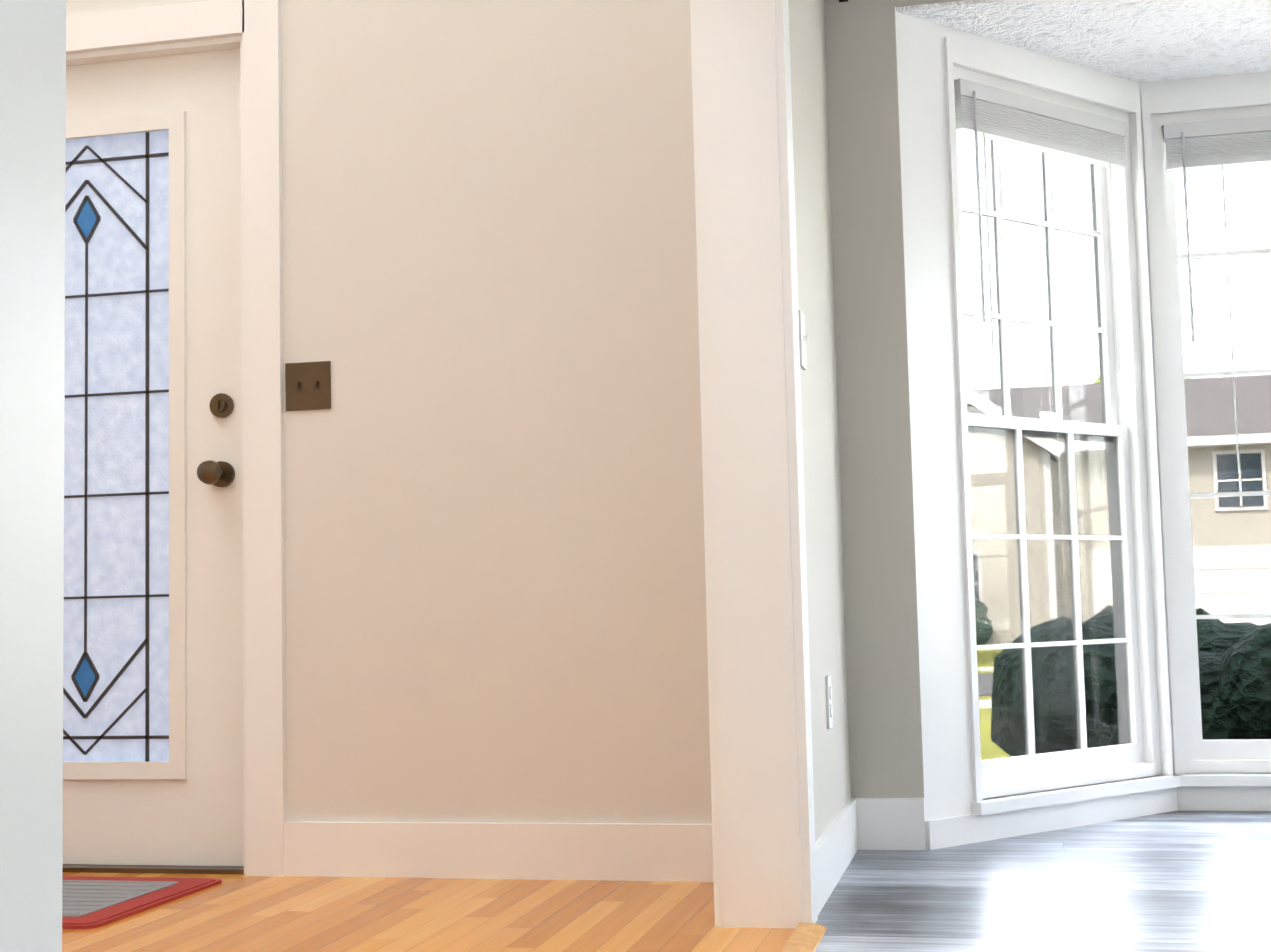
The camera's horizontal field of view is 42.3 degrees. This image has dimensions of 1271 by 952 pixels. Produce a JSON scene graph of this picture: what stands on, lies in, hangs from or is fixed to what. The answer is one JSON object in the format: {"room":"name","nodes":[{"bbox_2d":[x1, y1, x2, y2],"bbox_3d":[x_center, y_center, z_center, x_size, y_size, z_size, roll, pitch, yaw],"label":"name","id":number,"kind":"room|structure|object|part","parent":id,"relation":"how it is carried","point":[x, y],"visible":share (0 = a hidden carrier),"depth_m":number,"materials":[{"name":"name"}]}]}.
{"room":"entrance hall","nodes":[
{"label":"entrance hall","id":0,"kind":"room"},
{"bbox_2d":[66,0,711,823],"bbox_3d":[-1.852,-1.501,4.387,4.300,5.000,0.180,-2,-5,13],"label":"wall","id":1,"kind":"structure","parent":0,"point":[494,538],"depth_m":3.83,"materials":[{"name":"paint"}]},
{"bbox_2d":[62,864,243,874],"bbox_3d":[-1.354,0.966,4.089,0.910,0.011,0.180,-2,-5,13],"label":"trim","id":2,"kind":"structure","parent":1,"relation":"attached to","point":[168,869],"depth_m":3.96,"materials":[{"name":"metal"}]},
{"bbox_2d":[63,48,243,865],"bbox_3d":[-1.396,-0.050,4.110,0.913,2.018,0.150,-2,-5,13],"label":"front door","id":3,"kind":"structure","parent":1,"relation":"in","point":[183,806],"depth_m":4.05,"materials":[{"name":"white wood"}]},
{"bbox_2d":[63,130,168,761],"bbox_3d":[-1.385,-0.076,4.148,0.510,1.600,0.017,-2,-5,13],"label":"window","id":4,"kind":"structure","parent":3,"relation":"attached to","point":[146,493],"depth_m":4.12,"materials":[{"name":"white glass"}]},
{"bbox_2d":[75,200,96,696],"bbox_3d":[-1.386,-0.077,4.143,0.062,1.270,0.002,-2,-5,13],"label":"stained glass","id":5,"kind":"object","parent":4,"relation":"attached to","point":[85,676],"depth_m":4.10,"materials":[{"name":"blue glass"}]},
{"bbox_3d":[-1.384,-0.076,4.151,0.508,1.598,0.012,-2,-5,13],"label":"front door leaded glass","id":6,"kind":"part","parent":4,"relation":"part of","materials":[{"name":"white glass"}]},
{"bbox_3d":[-1.421,-0.050,4.086,0.875,1.696,0.093,-2,-5,13],"label":"front door hardware","id":7,"kind":"part","parent":3,"relation":"part of","materials":[{"name":"metal"}]},
{"bbox_2d":[66,0,285,875],"bbox_3d":[-1.381,-0.093,4.165,1.130,2.135,0.198,-2,-5,13],"label":"door frame","id":8,"kind":"structure","parent":1,"relation":"attached to","point":[251,29],"depth_m":3.97,"materials":[{"name":"white wood"}]},
{"bbox_2d":[285,361,330,410],"bbox_3d":[-0.789,-0.217,3.947,0.115,0.115,0.016,-2,-5,13],"label":"light switch","id":9,"kind":"object","parent":1,"relation":"attached to","point":[307,385],"visible":1,"depth_m":3.95,"materials":[{"name":"metal"}]},
{"bbox_2d":[284,821,712,881],"bbox_3d":[-0.273,0.856,3.751,1.135,0.125,0.014,-2,-5,13],"label":"baseboard","id":10,"kind":"structure","parent":1,"relation":"attached to","point":[609,851],"depth_m":3.75,"materials":[{"name":"white wood"}]},
{"bbox_2d":[62,811,1270,951],"bbox_3d":[-0.164,0.827,2.450,8.150,0.030,5.100,-2,-5,13],"label":"floor","id":11,"kind":"structure","parent":0,"point":[1186,881],"depth_m":3.33,"materials":[{"name":"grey wood"}]},
{"bbox_2d":[62,876,221,928],"bbox_3d":[-1.460,0.931,3.627,0.920,0.013,0.570,-2,-5,13],"label":"door mat","id":12,"kind":"object","parent":11,"relation":"on","point":[90,902],"visible":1,"depth_m":3.59,"materials":[{"name":"fabric"}]},
{"bbox_2d":[788,0,859,841],"bbox_3d":[-0.065,-1.718,2.223,0.150,5.000,4.630,-2,-5,13],"label":"wall","id":13,"kind":"structure","parent":0,"point":[813,93],"depth_m":3.83,"materials":[{"name":"grey paint"}]},
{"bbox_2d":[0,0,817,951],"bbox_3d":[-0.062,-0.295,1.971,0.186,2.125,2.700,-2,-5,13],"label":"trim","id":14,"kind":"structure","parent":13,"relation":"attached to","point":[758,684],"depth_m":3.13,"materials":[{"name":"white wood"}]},
{"bbox_2d":[712,842,713,881],"bbox_3d":[0.225,0.818,3.418,0.014,0.125,0.405,-2,-5,13],"label":"baseboard","id":15,"kind":"structure","parent":13,"relation":"attached to","point":[712,842],"depth_m":3.64,"materials":[{"name":"white wood"}]},
{"bbox_2d":[798,310,808,369],"bbox_3d":[0.355,-0.285,3.443,0.016,0.115,0.070,-2,-5,13],"label":"light switch","id":16,"kind":"object","parent":13,"relation":"attached to","point":[803,338],"visible":0.95,"depth_m":3.43,"materials":[{"name":"white plastic"}]},
{"bbox_2d":[781,922,826,951],"bbox_3d":[0.056,0.753,1.865,0.050,0.012,2.506,-2,-5,13],"label":"trim","id":17,"kind":"structure","parent":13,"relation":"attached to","point":[805,937],"depth_m":2.95,"materials":[{"name":"brown wood"}]},
{"bbox_2d":[825,675,832,728],"bbox_3d":[0.434,0.504,3.665,0.008,0.115,0.070,-2,-5,13],"label":"outlet","id":18,"kind":"object","parent":13,"relation":"attached to","point":[829,709],"visible":1,"depth_m":3.64,"materials":[{"name":"white plastic"}]},
{"bbox_2d":[815,798,867,914],"bbox_3d":[0.443,0.830,3.635,0.014,0.125,0.925,-2,-5,13],"label":"baseboard","id":19,"kind":"structure","parent":13,"relation":"attached to","point":[835,849],"depth_m":3.65,"materials":[{"name":"white wood"}]},
{"bbox_2d":[832,0,1194,820],"bbox_3d":[2.422,-0.467,4.158,3.750,2.700,0.780,-2,-5,13],"label":"wall","id":20,"kind":"structure","parent":0,"point":[860,551],"depth_m":4.17,"materials":[{"name":"grey paint"}]},
{"bbox_2d":[944,37,1172,801],"bbox_3d":[1.131,-0.132,4.543,0.841,2.015,0.138,2,-6,-38],"label":"bay window","id":21,"kind":"structure","parent":20,"relation":"in","point":[1060,633],"depth_m":4.58,"materials":[{"name":"clear glass"}]},
{"bbox_2d":[954,78,1126,370],"bbox_3d":[1.144,-0.674,4.553,0.721,0.737,0.048,2,-6,-38],"label":"window blind","id":22,"kind":"object","parent":21,"relation":"attached to","point":[983,111],"visible":0.85,"depth_m":4.53,"materials":[{"name":"white plastic"}]},
{"bbox_2d":[916,774,1227,849],"bbox_3d":[1.133,0.883,4.341,0.686,0.100,0.720,-2,-5,13],"label":"baseboard","id":23,"kind":"structure","parent":20,"relation":"attached to","point":[1006,817],"depth_m":4.35,"materials":[{"name":"white wood"}]},
{"bbox_2d":[896,0,1270,82],"bbox_3d":[2.110,-1.268,4.379,2.850,0.112,0.947,-2,-5,13],"label":"ceiling","id":24,"kind":"structure","parent":0,"point":[1140,41],"depth_m":4.40,"materials":[{"name":"white paint"}]},
{"bbox_2d":[1195,71,1270,108],"bbox_3d":[2.218,-0.285,4.675,1.687,2.430,0.160,-2,-5,13],"label":"wall","id":25,"kind":"structure","parent":0,"point":[1256,77],"depth_m":4.79,"materials":[{"name":"white paint"}]},
{"bbox_2d":[1141,81,1270,774],"bbox_3d":[2.221,-0.148,4.663,1.422,2.015,0.138,-2,-5,13],"label":"bay window","id":26,"kind":"structure","parent":25,"relation":"in","point":[1216,515],"depth_m":4.78,"materials":[{"name":"clear glass"}]},
{"bbox_2d":[1163,116,1270,473],"bbox_3d":[2.202,-0.541,4.652,1.302,1.037,0.048,-2,-5,13],"label":"window blind","id":27,"kind":"object","parent":26,"relation":"attached to","point":[1219,143],"visible":0.98,"depth_m":4.78,"materials":[{"name":"white plastic"}]},
{"bbox_2d":[1200,774,1270,810],"bbox_3d":[2.230,0.871,4.515,1.464,0.100,0.055,-2,-5,13],"label":"baseboard","id":28,"kind":"structure","parent":25,"relation":"attached to","point":[1240,792],"depth_m":4.62,"materials":[{"name":"white wood"}]}
]}

